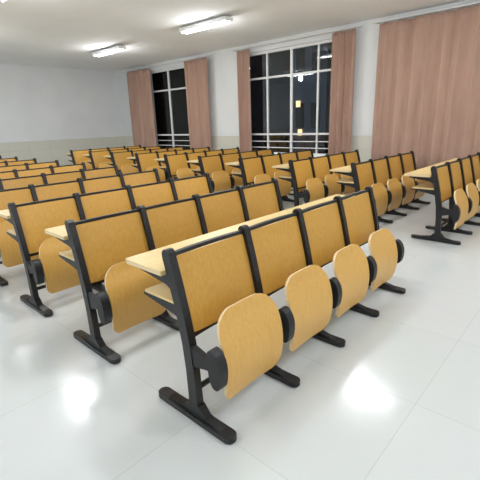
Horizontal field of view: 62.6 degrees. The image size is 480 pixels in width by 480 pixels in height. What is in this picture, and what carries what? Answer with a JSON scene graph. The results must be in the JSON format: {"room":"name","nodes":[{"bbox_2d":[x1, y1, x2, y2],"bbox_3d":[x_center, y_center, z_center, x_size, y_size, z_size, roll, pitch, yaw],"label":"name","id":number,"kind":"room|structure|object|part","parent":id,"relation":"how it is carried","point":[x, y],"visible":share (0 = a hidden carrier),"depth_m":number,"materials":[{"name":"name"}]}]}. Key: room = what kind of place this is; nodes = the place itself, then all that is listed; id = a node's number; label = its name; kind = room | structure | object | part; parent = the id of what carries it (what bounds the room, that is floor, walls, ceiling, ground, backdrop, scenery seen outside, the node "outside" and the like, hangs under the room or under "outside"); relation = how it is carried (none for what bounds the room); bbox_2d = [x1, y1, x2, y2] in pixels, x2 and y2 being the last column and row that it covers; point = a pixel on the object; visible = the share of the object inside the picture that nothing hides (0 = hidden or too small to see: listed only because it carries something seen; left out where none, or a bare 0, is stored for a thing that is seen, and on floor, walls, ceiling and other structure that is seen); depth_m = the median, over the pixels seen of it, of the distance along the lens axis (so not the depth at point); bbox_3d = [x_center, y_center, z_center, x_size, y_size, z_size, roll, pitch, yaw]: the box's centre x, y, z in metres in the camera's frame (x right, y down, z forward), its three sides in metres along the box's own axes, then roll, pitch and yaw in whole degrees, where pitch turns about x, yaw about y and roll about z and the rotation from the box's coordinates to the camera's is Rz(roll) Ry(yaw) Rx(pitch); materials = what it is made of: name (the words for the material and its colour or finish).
{"room":"lecture hall","nodes":[
{"label":"lecture hall","id":0,"kind":"room"},
{"bbox_2d":[0,63,120,142],"bbox_3d":[-8.277,-2.956,10.155,0.240,3.250,11.980,13,22,40],"label":"wall","id":1,"kind":"structure","parent":0,"point":[38,103],"depth_m":12.43,"materials":[{"name":"paint"}]},
{"bbox_2d":[0,136,121,165],"bbox_3d":[-8.150,-1.944,10.369,0.012,0.980,11.500,13,22,40],"label":"trim","id":2,"kind":"structure","parent":1,"relation":"attached to","point":[47,150],"depth_m":12.61,"materials":[{"name":"paint"}]},
{"bbox_2d":[0,0,465,71],"bbox_3d":[-2.194,-3.164,4.311,16.780,0.100,11.980,13,22,40],"label":"ceiling","id":3,"kind":"structure","parent":0,"point":[47,33],"depth_m":7.48,"materials":[{"name":"paint"}]},
{"bbox_2d":[92,45,126,56],"bbox_3d":[-3.175,-4.569,9.529,1.240,0.129,0.200,13,22,40],"label":"ceiling lamp","id":4,"kind":"object","parent":3,"relation":"attached to","point":[117,48],"depth_m":9.42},
{"bbox_2d":[179,16,232,33],"bbox_3d":[-0.652,-3.995,7.323,1.240,0.129,0.200,13,22,40],"label":"ceiling lamp","id":5,"kind":"object","parent":3,"relation":"attached to","point":[223,20],"depth_m":7.22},
{"bbox_2d":[0,183,479,479],"bbox_3d":[-2.087,0.044,5.269,16.780,0.100,11.980,13,22,40],"label":"floor","id":6,"kind":"structure","parent":0,"point":[400,400],"depth_m":2.16,"materials":[{"name":"tile"}]},
{"bbox_2d":[0,157,17,161],"bbox_3d":[-5.506,-1.125,7.860,0.700,0.878,2.211,13,22,40],"label":"bench","id":7,"kind":"object","parent":6,"relation":"on","point":[14,158],"visible":0.07,"depth_m":8.40,"materials":[{"name":"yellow wood"}]},
{"bbox_2d":[0,158,36,165],"bbox_3d":[-4.767,-0.957,7.213,0.700,0.878,2.211,13,22,40],"label":"bench","id":8,"kind":"object","parent":6,"relation":"on","point":[5,163],"visible":0.13,"depth_m":7.63,"materials":[{"name":"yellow wood"}]},
{"bbox_2d":[0,160,59,171],"bbox_3d":[-4.027,-0.789,6.566,0.700,0.878,2.211,13,22,40],"label":"bench","id":9,"kind":"object","parent":6,"relation":"on","point":[56,162],"visible":0.16,"depth_m":6.86,"materials":[{"name":"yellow wood"}]},
{"bbox_2d":[0,162,86,178],"bbox_3d":[-3.287,-0.620,5.920,0.700,0.878,2.211,13,22,40],"label":"bench","id":10,"kind":"object","parent":6,"relation":"on","point":[15,173],"visible":0.17,"depth_m":6.07,"materials":[{"name":"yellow wood"}]},
{"bbox_2d":[0,165,118,189],"bbox_3d":[-2.547,-0.452,5.273,0.700,0.878,2.211,13,22,40],"label":"bench","id":11,"kind":"object","parent":6,"relation":"on","point":[18,182],"visible":0.14,"depth_m":5.28,"materials":[{"name":"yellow wood"}]},
{"bbox_2d":[0,168,160,285],"bbox_3d":[-1.807,-0.284,4.626,0.700,0.878,2.211,13,22,40],"label":"bench","id":12,"kind":"object","parent":6,"relation":"on","point":[10,251],"visible":0.27,"depth_m":4.24,"materials":[{"name":"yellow wood"}]},
{"bbox_2d":[65,145,140,169],"bbox_3d":[-3.689,-2.183,11.201,0.700,0.878,2.211,13,22,40],"label":"bench","id":13,"kind":"object","parent":6,"relation":"on","point":[77,156],"visible":0.19,"depth_m":10.53,"materials":[{"name":"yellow wood"}]},
{"bbox_2d":[0,173,213,316],"bbox_3d":[-1.067,-0.115,3.979,0.700,0.878,2.211,13,22,40],"label":"bench","id":14,"kind":"object","parent":6,"relation":"on","point":[30,220],"visible":0.34,"depth_m":3.32,"materials":[{"name":"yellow wood"}]},
{"bbox_2d":[83,145,160,168],"bbox_3d":[-2.949,-2.014,10.554,0.700,0.878,2.211,13,22,40],"label":"bench","id":15,"kind":"object","parent":6,"relation":"on","point":[97,159],"visible":0.21,"depth_m":9.88,"materials":[{"name":"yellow wood"}]},
{"bbox_2d":[103,146,183,180],"bbox_3d":[-2.209,-1.846,9.907,0.700,0.878,2.211,13,22,40],"label":"bench","id":16,"kind":"object","parent":6,"relation":"on","point":[120,159],"visible":0.27,"depth_m":9.25,"materials":[{"name":"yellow wood"}]},
{"bbox_2d":[45,178,283,363],"bbox_3d":[-0.328,0.053,3.332,0.700,0.878,2.211,13,22,40],"label":"bench","id":17,"kind":"object","parent":6,"relation":"on","point":[100,246],"visible":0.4,"depth_m":2.70,"materials":[{"name":"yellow wood"}]},
{"bbox_2d":[127,146,209,180],"bbox_3d":[-1.469,-1.678,9.261,0.700,0.878,2.211,13,22,40],"label":"bench","id":18,"kind":"object","parent":6,"relation":"on","point":[145,161],"visible":0.27,"depth_m":8.66,"materials":[{"name":"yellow wood"}]},
{"bbox_2d":[154,147,250,191],"bbox_3d":[-0.729,-1.509,8.614,0.700,0.878,2.211,13,22,40],"label":"bench","id":19,"kind":"object","parent":6,"relation":"on","point":[177,166],"visible":0.29,"depth_m":8.00,"materials":[{"name":"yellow wood"}]},
{"bbox_2d":[186,148,273,192],"bbox_3d":[0.011,-1.341,7.967,0.700,0.878,2.211,13,22,40],"label":"bench","id":20,"kind":"object","parent":6,"relation":"on","point":[214,165],"visible":0.52,"depth_m":7.39,"materials":[{"name":"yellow wood"}]},
{"bbox_2d":[126,186,405,444],"bbox_3d":[0.412,0.221,2.686,0.700,0.878,2.211,13,22,40],"label":"bench","id":21,"kind":"object","parent":6,"relation":"on","point":[226,278],"visible":1,"depth_m":2.19,"materials":[{"name":"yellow wood"}]},
{"bbox_2d":[225,149,313,201],"bbox_3d":[0.750,-1.173,7.320,0.700,0.878,2.211,13,22,40],"label":"bench","id":22,"kind":"object","parent":6,"relation":"on","point":[259,169],"visible":0.4,"depth_m":6.91,"materials":[{"name":"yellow wood"}]},
{"bbox_2d":[272,150,360,206],"bbox_3d":[1.490,-1.004,6.674,0.700,0.878,2.211,13,22,40],"label":"bench","id":23,"kind":"object","parent":6,"relation":"on","point":[311,173],"visible":0.62,"depth_m":6.18,"materials":[{"name":"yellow wood"}]},
{"bbox_2d":[330,151,429,222],"bbox_3d":[2.230,-0.836,6.027,0.700,0.878,2.211,13,22,40],"label":"bench","id":24,"kind":"object","parent":6,"relation":"on","point":[380,173],"visible":0.73,"depth_m":5.71,"materials":[{"name":"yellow wood"}]},
{"bbox_2d":[404,152,479,244],"bbox_3d":[2.970,-0.668,5.380,0.700,0.878,2.211,13,22,40],"label":"bench","id":25,"kind":"object","parent":6,"relation":"on","point":[451,179],"visible":1,"depth_m":4.84,"materials":[{"name":"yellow wood"}]},
{"bbox_2d":[113,0,479,187],"bbox_3d":[1.735,-2.907,8.873,16.300,3.250,0.404,13,22,40],"label":"wall","id":26,"kind":"structure","parent":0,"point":[222,66],"depth_m":9.35,"materials":[{"name":"paint"}]},
{"bbox_2d":[127,68,156,147],"bbox_3d":[-3.197,-4.023,12.917,1.260,2.830,0.152,13,22,40],"label":"curtain","id":27,"kind":"object","parent":26,"relation":"hanging from","point":[139,81],"visible":0.85,"depth_m":12.82,"materials":[{"name":"fabric"}]},
{"bbox_2d":[150,66,189,148],"bbox_3d":[-2.165,-3.981,12.224,3.400,2.460,0.160,13,22,40],"label":"window","id":28,"kind":"structure","parent":26,"relation":"attached to","point":[168,87],"depth_m":12.23,"materials":[{"name":"white plastic"}]},
{"bbox_2d":[184,57,211,150],"bbox_3d":[-1.161,-3.559,11.137,0.950,2.830,0.153,13,22,40],"label":"curtain","id":29,"kind":"object","parent":26,"relation":"hanging from","point":[196,78],"visible":0.82,"depth_m":11.06,"materials":[{"name":"fabric"}]},
{"bbox_2d":[237,49,251,151],"bbox_3d":[0.125,-3.267,10.015,0.408,2.830,0.144,13,22,40],"label":"curtain","id":30,"kind":"object","parent":26,"relation":"hanging from","point":[243,58],"visible":0.81,"depth_m":9.93,"materials":[{"name":"fabric"}]},
{"bbox_2d":[249,39,331,156],"bbox_3d":[1.192,-3.217,9.289,2.850,2.460,0.160,13,22,40],"label":"window","id":31,"kind":"structure","parent":26,"relation":"attached to","point":[292,74],"depth_m":9.22,"materials":[{"name":"white plastic"}]},
{"bbox_3d":[1.031,-4.471,8.855,13.050,0.029,0.164,13,22,40],"label":"curtain rail","id":32,"kind":"part","parent":26,"relation":"part of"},
{"bbox_2d":[328,29,355,154],"bbox_3d":[2.111,-2.815,8.276,0.551,2.830,0.149,13,22,40],"label":"curtain","id":33,"kind":"object","parent":26,"relation":"hanging from","point":[343,42],"visible":0.83,"depth_m":8.17,"materials":[{"name":"fabric"}]},
{"bbox_2d":[371,4,479,169],"bbox_3d":[4.227,-2.334,6.427,4.237,2.830,0.151,13,22,40],"label":"curtain","id":34,"kind":"object","parent":26,"relation":"hanging from","point":[427,101],"visible":0.81,"depth_m":7.08,"materials":[{"name":"fabric"}]},
{"label":"outside","id":35,"kind":"structure","parent":0,"visible":0},
{"bbox_3d":[15.184,0.099,34.827,100.000,0.200,52.700,13,22,40],"label":"ground","id":36,"kind":"structure","parent":35,"visible":0},
{"bbox_2d":[293,43,331,153],"bbox_3d":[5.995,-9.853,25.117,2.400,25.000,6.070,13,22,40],"label":"apartment building","id":37,"kind":"structure","parent":36,"relation":"on","point":[305,58],"depth_m":23.13,"materials":[{"name":"blue"}]}
]}

